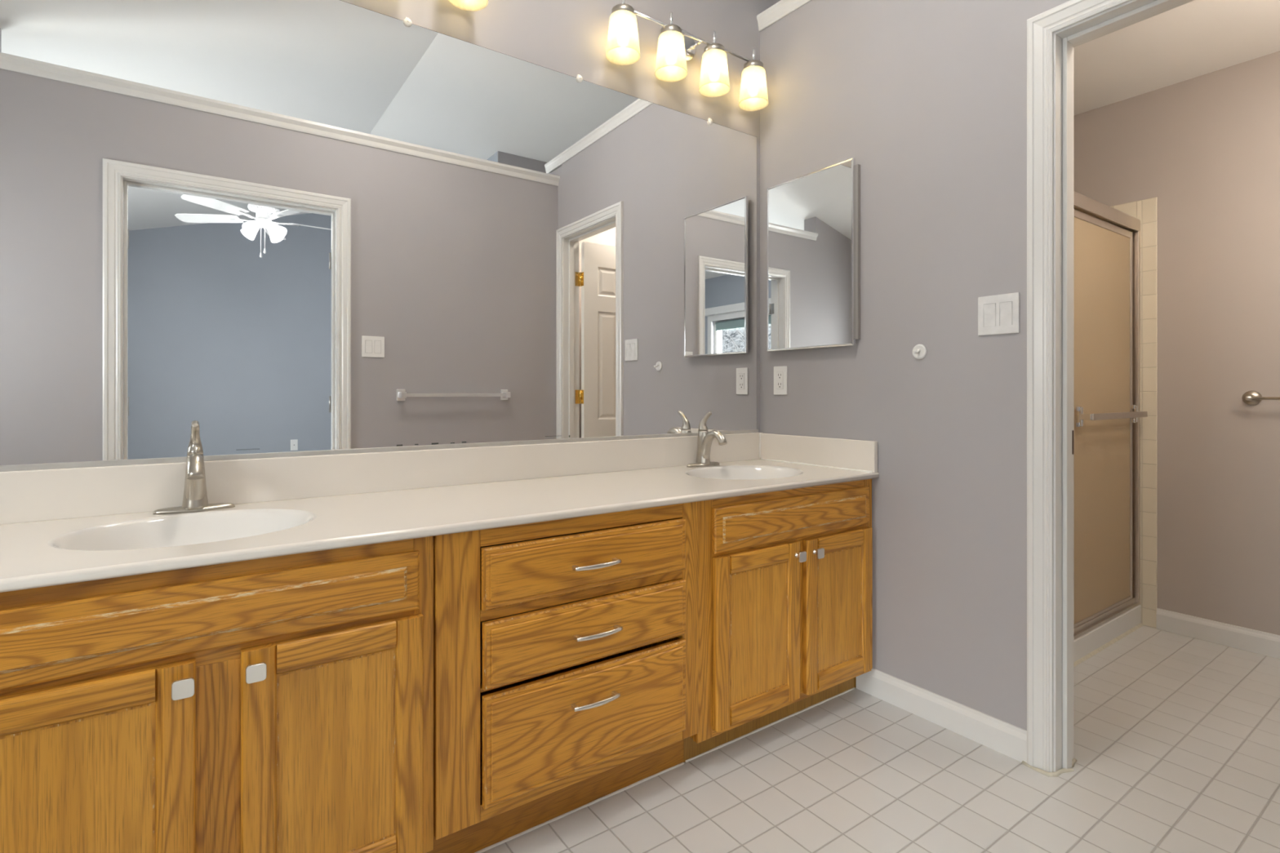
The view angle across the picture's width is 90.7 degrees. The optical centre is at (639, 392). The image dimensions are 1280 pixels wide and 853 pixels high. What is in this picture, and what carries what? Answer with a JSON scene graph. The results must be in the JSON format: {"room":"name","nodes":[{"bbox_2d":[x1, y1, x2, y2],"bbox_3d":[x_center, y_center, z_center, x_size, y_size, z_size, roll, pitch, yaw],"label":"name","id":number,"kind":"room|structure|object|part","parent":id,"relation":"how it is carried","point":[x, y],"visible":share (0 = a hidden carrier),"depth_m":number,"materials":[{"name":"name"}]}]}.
{"room":"bathroom","nodes":[
{"label":"bathroom","id":0,"kind":"room"},
{"bbox_2d":[341,0,780,684],"bbox_3d":[-0.212,-0.522,2.206,5.060,3.260,0.120,0,0,-35],"label":"wall","id":1,"kind":"structure","parent":0,"point":[566,37],"depth_m":2.20,"materials":[{"name":"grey paint"}]},
{"bbox_2d":[0,0,758,471],"bbox_3d":[-0.462,-0.452,1.946,2.323,1.238,0.017,0,0,-35],"label":"wall mirror","id":2,"kind":"object","parent":1,"relation":"attached to","point":[273,228],"visible":1,"depth_m":1.69,"materials":[{"name":"silver mirror"}]},
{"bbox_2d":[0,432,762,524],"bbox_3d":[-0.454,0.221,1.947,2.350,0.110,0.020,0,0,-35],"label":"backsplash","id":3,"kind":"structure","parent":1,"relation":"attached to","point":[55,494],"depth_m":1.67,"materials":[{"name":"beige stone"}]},
{"bbox_2d":[448,0,488,11],"bbox_3d":[-0.759,-1.256,1.663,0.740,0.224,0.133,0,0,-35],"label":"vanity light","id":4,"kind":"object","parent":1,"relation":"attached to","point":[467,5],"visible":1,"depth_m":1.89,"materials":[{"name":"white glass"}]},
{"bbox_2d":[605,0,768,111],"bbox_3d":[0.192,-1.256,2.335,0.740,0.224,0.133,0,0,-35],"label":"vanity light","id":5,"kind":"object","parent":1,"relation":"attached to","point":[676,46],"visible":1,"depth_m":2.32,"materials":[{"name":"white glass"}]},
{"bbox_3d":[-0.058,-1.209,2.150,0.118,0.130,0.118,0,0,-35],"label":"lamp shade","id":6,"kind":"part","parent":5,"relation":"part of","materials":[{"name":"white glass"}]},
{"bbox_3d":[0.112,-1.323,2.269,0.019,0.083,0.018,0,0,-35],"label":"post","id":7,"kind":"part","parent":5,"relation":"part of","materials":[{"name":"silver metal"}]},
{"bbox_3d":[0.112,-1.209,2.269,0.118,0.130,0.118,0,0,-35],"label":"lamp shade","id":8,"kind":"part","parent":5,"relation":"part of","materials":[{"name":"white glass"}]},
{"bbox_3d":[0.166,-1.310,2.386,0.116,0.116,0.021,0,0,-35],"label":"plate","id":9,"kind":"part","parent":5,"relation":"part of","materials":[{"name":"silver metal"}]},
{"bbox_3d":[0.214,-1.309,2.377,0.016,0.016,0.057,0,0,-35],"label":"arm","id":10,"kind":"part","parent":5,"relation":"part of","materials":[{"name":"silver metal"}]},
{"bbox_3d":[0.281,-1.323,2.389,0.019,0.083,0.018,0,0,-35],"label":"post","id":11,"kind":"part","parent":5,"relation":"part of","materials":[{"name":"silver metal"}]},
{"bbox_3d":[0.281,-1.209,2.389,0.118,0.130,0.118,0,0,-35],"label":"lamp shade","id":12,"kind":"part","parent":5,"relation":"part of","materials":[{"name":"white glass"}]},
{"bbox_3d":[0.450,-1.323,2.509,0.019,0.083,0.018,0,0,-35],"label":"post","id":13,"kind":"part","parent":5,"relation":"part of","materials":[{"name":"silver metal"}]},
{"bbox_3d":[0.450,-1.209,2.509,0.118,0.130,0.118,0,0,-35],"label":"lamp shade","id":14,"kind":"part","parent":5,"relation":"part of","materials":[{"name":"white glass"}]},
{"bbox_2d":[482,625,1279,852],"bbox_3d":[0.375,1.078,1.366,4.810,0.060,1.930,0,0,-35],"label":"floor","id":15,"kind":"structure","parent":0,"point":[1176,737],"depth_m":1.68,"materials":[{"name":"white tile"}]},
{"bbox_2d":[0,524,433,852],"bbox_3d":[-0.904,0.674,1.284,0.816,0.754,0.582,0,0,-35],"label":"base cabinet","id":16,"kind":"object","parent":15,"relation":"on","point":[284,704],"visible":0.93,"depth_m":1.11,"materials":[{"name":"brown wood"}]},
{"bbox_3d":[-0.906,0.699,0.977,0.256,0.381,0.010,0,0,-35],"label":"door","id":17,"kind":"part","parent":16,"relation":"part of","materials":[{"name":"brown wood"}]},
{"bbox_3d":[-0.904,0.484,0.975,0.250,0.055,0.020,0,0,-35],"label":"rail","id":18,"kind":"part","parent":16,"relation":"part of","materials":[{"name":"brown wood"}]},
{"bbox_3d":[-0.758,0.488,1.049,0.031,0.031,0.028,0,0,-35],"label":"knob","id":19,"kind":"part","parent":16,"relation":"part of","materials":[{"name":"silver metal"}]},
{"bbox_3d":[-0.771,0.315,1.094,0.735,0.036,0.018,0,0,-35],"label":"rail","id":20,"kind":"part","parent":16,"relation":"part of","materials":[{"name":"brown wood"}]},
{"bbox_3d":[-0.771,0.453,1.094,0.735,0.040,0.018,0,0,-35],"label":"rail","id":21,"kind":"part","parent":16,"relation":"part of","materials":[{"name":"brown wood"}]},
{"bbox_3d":[-0.674,0.488,1.108,0.031,0.031,0.028,0,0,-35],"label":"knob","id":22,"kind":"part","parent":16,"relation":"part of","materials":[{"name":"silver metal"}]},
{"bbox_3d":[-0.577,0.699,1.209,0.214,0.381,0.010,0,0,-35],"label":"door","id":23,"kind":"part","parent":16,"relation":"part of","materials":[{"name":"brown wood"}]},
{"bbox_3d":[-0.576,0.484,1.207,0.207,0.055,0.020,0,0,-35],"label":"rail","id":24,"kind":"part","parent":16,"relation":"part of","materials":[{"name":"brown wood"}]},
{"bbox_3d":[-0.576,0.912,1.207,0.207,0.055,0.020,0,0,-35],"label":"rail","id":25,"kind":"part","parent":16,"relation":"part of","materials":[{"name":"brown wood"}]},
{"bbox_2d":[0,432,879,592],"bbox_3d":[-0.298,0.290,1.726,2.350,0.248,0.560,0,0,-35],"label":"countertop","id":26,"kind":"structure","parent":16,"relation":"on","point":[54,531],"depth_m":1.53,"materials":[{"name":"beige stone"}]},
{"bbox_2d":[47,508,316,551],"bbox_3d":[-0.912,0.345,1.297,0.445,0.139,0.367,0,0,-35],"label":"basin","id":27,"kind":"object","parent":26,"relation":"in","point":[163,531],"depth_m":1.39,"materials":[{"name":"white ceramic"}]},
{"bbox_2d":[153,423,235,514],"bbox_3d":[-1.036,0.173,1.444,0.138,0.204,0.154,0,0,-6],"label":"faucet","id":28,"kind":"object","parent":26,"relation":"on","point":[195,499],"visible":1,"depth_m":1.45,"materials":[{"name":"silver metal"}]},
{"bbox_3d":[-1.039,0.270,1.477,0.156,0.010,0.055,0,0,-35],"label":"plate","id":29,"kind":"part","parent":28,"relation":"part of","materials":[{"name":"silver metal"}]},
{"bbox_3d":[-1.008,0.199,1.432,0.040,0.121,0.137,0,0,-35],"label":"spout","id":30,"kind":"part","parent":28,"relation":"part of","materials":[{"name":"silver metal"}]},
{"bbox_3d":[-1.033,0.108,1.467,0.031,0.073,0.069,0,0,-35],"label":"lever","id":31,"kind":"part","parent":28,"relation":"part of","materials":[{"name":"silver metal"}]},
{"bbox_2d":[686,411,727,466],"bbox_3d":[0.241,0.173,2.347,0.138,0.204,0.154,0,0,-6],"label":"faucet","id":32,"kind":"object","parent":26,"relation":"on","point":[705,438],"visible":1,"depth_m":2.35,"materials":[{"name":"silver metal"}]},
{"bbox_3d":[0.238,0.270,2.379,0.156,0.010,0.055,0,0,-35],"label":"plate","id":33,"kind":"part","parent":32,"relation":"part of","materials":[{"name":"silver metal"}]},
{"bbox_3d":[0.245,0.108,2.370,0.031,0.073,0.069,0,0,-35],"label":"lever","id":34,"kind":"part","parent":32,"relation":"part of","materials":[{"name":"silver metal"}]},
{"bbox_3d":[0.270,0.199,2.335,0.040,0.121,0.137,0,0,-35],"label":"spout","id":35,"kind":"part","parent":32,"relation":"part of","materials":[{"name":"silver metal"}]},
{"bbox_2d":[684,465,804,479],"bbox_3d":[0.363,0.345,2.189,0.445,0.139,0.360,0,0,-35],"label":"basin","id":36,"kind":"object","parent":26,"relation":"in","point":[716,472],"depth_m":2.34,"materials":[{"name":"white ceramic"}]},
{"bbox_2d":[426,501,697,852],"bbox_3d":[-0.273,0.674,1.724,0.718,0.754,0.593,0,0,-35],"label":"base cabinet","id":37,"kind":"object","parent":15,"relation":"on","point":[577,705],"visible":0.93,"depth_m":1.47,"materials":[{"name":"brown wood"}]},
{"bbox_3d":[-0.121,0.317,1.543,0.564,0.039,0.018,0,0,-35],"label":"rail","id":38,"kind":"part","parent":37,"relation":"part of","materials":[{"name":"brown wood"}]},
{"bbox_3d":[-0.121,0.486,1.543,0.564,0.026,0.018,0,0,-35],"label":"rail","id":39,"kind":"part","parent":37,"relation":"part of","materials":[{"name":"brown wood"}]},
{"bbox_3d":[-0.121,0.648,1.543,0.564,0.009,0.018,0,0,-35],"label":"rail","id":40,"kind":"part","parent":37,"relation":"part of","materials":[{"name":"brown wood"}]},
{"bbox_3d":[-0.121,0.916,1.543,0.564,0.036,0.018,0,0,-35],"label":"rail","id":41,"kind":"part","parent":37,"relation":"part of","materials":[{"name":"brown wood"}]},
{"bbox_3d":[-0.109,0.405,1.526,0.562,0.134,0.020,0,0,-35],"label":"drawer","id":42,"kind":"part","parent":37,"relation":"part of","materials":[{"name":"brown wood"}]},
{"bbox_3d":[-0.108,0.780,1.527,0.561,0.241,0.020,0,0,-35],"label":"drawer","id":43,"kind":"part","parent":37,"relation":"part of","materials":[{"name":"brown wood"}]},
{"bbox_3d":[-0.108,0.572,1.527,0.561,0.144,0.020,0,0,-35],"label":"drawer","id":44,"kind":"part","parent":37,"relation":"part of","materials":[{"name":"brown wood"}]},
{"bbox_3d":[-0.103,0.734,1.500,0.126,0.012,0.031,0,0,-35],"label":"handle","id":45,"kind":"part","parent":37,"relation":"part of","materials":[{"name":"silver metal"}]},
{"bbox_3d":[-0.100,0.410,1.502,0.126,0.012,0.031,0,0,-35],"label":"handle","id":46,"kind":"part","parent":37,"relation":"part of","materials":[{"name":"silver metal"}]},
{"bbox_3d":[-0.097,0.574,1.504,0.126,0.012,0.031,0,0,-35],"label":"handle","id":47,"kind":"part","parent":37,"relation":"part of","materials":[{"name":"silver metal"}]},
{"bbox_2d":[683,479,872,762],"bbox_3d":[0.343,0.674,2.166,0.794,0.754,0.582,0,0,-35],"label":"base cabinet","id":48,"kind":"object","parent":15,"relation":"on","point":[785,577],"visible":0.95,"depth_m":1.91,"materials":[{"name":"brown wood"}]},
{"bbox_3d":[0.349,0.703,1.864,0.244,0.380,0.010,0,0,-35],"label":"door","id":49,"kind":"part","parent":48,"relation":"part of","materials":[{"name":"brown wood"}]},
{"bbox_3d":[0.351,0.489,1.862,0.238,0.055,0.020,0,0,-35],"label":"rail","id":50,"kind":"part","parent":48,"relation":"part of","materials":[{"name":"brown wood"}]},
{"bbox_3d":[0.351,0.916,1.862,0.238,0.055,0.020,0,0,-35],"label":"rail","id":51,"kind":"part","parent":48,"relation":"part of","materials":[{"name":"brown wood"}]},
{"bbox_3d":[0.482,0.315,1.980,0.697,0.036,0.018,0,0,-35],"label":"rail","id":52,"kind":"part","parent":48,"relation":"part of","materials":[{"name":"brown wood"}]},
{"bbox_3d":[0.482,0.453,1.980,0.697,0.040,0.018,0,0,-35],"label":"rail","id":53,"kind":"part","parent":48,"relation":"part of","materials":[{"name":"brown wood"}]},
{"bbox_3d":[0.482,0.950,1.980,0.697,0.034,0.018,0,0,-35],"label":"rail","id":54,"kind":"part","parent":48,"relation":"part of","materials":[{"name":"brown wood"}]},
{"bbox_3d":[0.488,0.500,1.929,0.031,0.031,0.028,0,0,-35],"label":"knob","id":55,"kind":"part","parent":48,"relation":"part of","materials":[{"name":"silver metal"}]},
{"bbox_3d":[0.556,0.502,1.978,0.031,0.031,0.028,0,0,-35],"label":"knob","id":56,"kind":"part","parent":48,"relation":"part of","materials":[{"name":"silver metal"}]},
{"bbox_3d":[0.656,0.491,2.077,0.228,0.055,0.020,0,0,-35],"label":"rail","id":57,"kind":"part","parent":48,"relation":"part of","materials":[{"name":"brown wood"}]},
{"bbox_3d":[0.655,0.705,2.080,0.236,0.380,0.010,0,0,-35],"label":"door","id":58,"kind":"part","parent":48,"relation":"part of","materials":[{"name":"brown wood"}]},
{"bbox_3d":[0.656,0.918,2.077,0.228,0.055,0.020,0,0,-35],"label":"rail","id":59,"kind":"part","parent":48,"relation":"part of","materials":[{"name":"brown wood"}]},
{"bbox_2d":[1073,604,1141,662],"bbox_3d":[1.648,1.002,2.466,1.442,0.092,0.080,0,0,-35],"label":"shower curb","id":60,"kind":"object","parent":15,"relation":"on","point":[1094,639],"depth_m":2.61,"materials":[{"name":"white paint"}]},
{"bbox_2d":[1073,622,1143,666],"bbox_3d":[1.673,1.044,2.428,1.440,0.009,0.010,0,0,-35],"label":"trim","id":61,"kind":"structure","parent":60,"relation":"attached to","point":[1134,628],"depth_m":2.61,"materials":[{"name":"beige tile"}]},
{"bbox_2d":[1073,191,1147,639],"bbox_3d":[1.665,0.086,2.448,1.426,1.740,0.108,0,0,-35],"label":"shower door","id":62,"kind":"structure","parent":60,"relation":"on","point":[1107,413],"depth_m":2.65,"materials":[{"name":"beige glass"}]},
{"bbox_3d":[1.945,0.111,2.657,0.609,1.610,0.005,0,0,-35],"label":"glass panel","id":63,"kind":"part","parent":62,"relation":"part of","materials":[{"name":"beige glass"}]},
{"bbox_3d":[2.227,0.109,2.869,0.022,1.666,0.066,0,0,-35],"label":"post","id":64,"kind":"part","parent":62,"relation":"part of","materials":[{"name":"silver metal"}]},
{"bbox_2d":[760,0,1070,730],"bbox_3d":[1.105,-0.227,1.882,0.118,2.550,1.930,0,0,-35],"label":"wall","id":65,"kind":"structure","parent":0,"point":[928,97],"depth_m":2.04,"materials":[{"name":"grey paint"}]},
{"bbox_2d":[773,365,786,395],"bbox_3d":[0.564,-0.048,2.540,0.007,0.115,0.070,0,0,-35],"label":"power outlet","id":66,"kind":"object","parent":65,"relation":"attached to","point":[780,372],"visible":1,"depth_m":2.54,"materials":[{"name":"white plastic"}]},
{"bbox_2d":[776,372,782,388],"bbox_3d":[0.562,-0.048,2.538,0.003,0.067,0.034,0,0,-35],"label":"receptacle","id":67,"kind":"object","parent":66,"relation":"attached to","point":[779,375],"depth_m":2.54,"materials":[{"name":"white plastic"}]},
{"bbox_2d":[756,0,811,31],"bbox_3d":[1.065,-1.511,1.838,0.039,0.108,1.955,0,0,-35],"label":"trim","id":68,"kind":"structure","parent":65,"relation":"attached to","point":[782,8],"depth_m":2.54,"materials":[{"name":"white paint"}]},
{"bbox_2d":[767,157,860,351],"bbox_3d":[0.647,-0.497,2.401,0.030,0.662,0.421,0,0,-35],"label":"medicine cabinet","id":69,"kind":"object","parent":65,"relation":"attached to","point":[814,218],"visible":1,"depth_m":2.37,"materials":[{"name":"silver metal"}]},
{"bbox_2d":[912,344,927,359],"bbox_3d":[0.896,-0.132,2.045,0.034,0.049,0.049,0,0,-35],"label":"wall hook","id":70,"kind":"object","parent":65,"relation":"attached to","point":[919,351],"visible":1,"depth_m":2.04,"materials":[{"name":"white plastic"}]},
{"bbox_2d":[856,668,1026,762],"bbox_3d":[0.933,1.004,2.012,0.014,0.089,0.562,0,0,-35],"label":"baseboard","id":71,"kind":"structure","parent":65,"relation":"attached to","point":[1006,739],"depth_m":1.96,"materials":[{"name":"white paint"}]},
{"bbox_2d":[977,292,1019,335],"bbox_3d":[1.049,-0.228,1.852,0.008,0.116,0.116,0,0,-35],"label":"light switch","id":72,"kind":"object","parent":65,"relation":"attached to","point":[997,314],"visible":1,"depth_m":1.85,"materials":[{"name":"white plastic"}]},
{"bbox_2d":[1021,0,1194,777],"bbox_3d":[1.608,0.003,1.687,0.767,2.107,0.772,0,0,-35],"label":"door frame","id":73,"kind":"structure","parent":65,"relation":"in","point":[1052,34],"depth_m":1.75,"materials":[{"name":"white paint"}]},
{"bbox_3d":[1.221,0.142,1.788,0.024,0.068,0.002,0,0,-35],"label":"strike plate","id":74,"kind":"part","parent":73,"relation":"part of","materials":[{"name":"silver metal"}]},
{"bbox_3d":[1.313,-0.001,1.472,0.016,2.098,0.762,0,0,-35],"label":"casing","id":75,"kind":"part","parent":73,"relation":"part of","materials":[{"name":"white paint"}]},
{"bbox_2d":[1073,50,1279,635],"bbox_3d":[2.755,-0.522,2.270,0.140,3.260,3.200,0,0,-35],"label":"wall","id":76,"kind":"structure","parent":0,"point":[1206,146],"depth_m":2.66,"materials":[{"name":"beige paint"}]},
{"bbox_2d":[1137,196,1157,628],"bbox_3d":[2.275,0.090,2.836,0.010,1.915,0.073,0,0,-35],"label":"shower wall tile","id":77,"kind":"structure","parent":76,"relation":"attached to","point":[1147,209],"depth_m":2.83,"materials":[{"name":"beige tile"}]},
{"bbox_2d":[1156,608,1279,658],"bbox_3d":[2.592,1.004,2.383,0.014,0.089,1.033,0,0,-35],"label":"baseboard","id":78,"kind":"structure","parent":76,"relation":"attached to","point":[1268,644],"depth_m":2.63,"materials":[{"name":"white paint"}]},
{"bbox_2d":[1242,391,1279,405],"bbox_3d":[2.603,0.023,2.322,0.068,0.059,0.589,0,0,-35],"label":"towel bar","id":79,"kind":"object","parent":76,"relation":"attached to","point":[1250,397],"visible":1,"depth_m":2.54,"materials":[{"name":"silver metal"}]},
{"bbox_2d":[1073,0,1279,115],"bbox_3d":[2.113,-1.362,1.816,1.452,0.030,3.200,0,0,-35],"label":"ceiling","id":80,"kind":"structure","parent":0,"point":[1194,38],"depth_m":2.48,"materials":[{"name":"white paint"}]}
]}

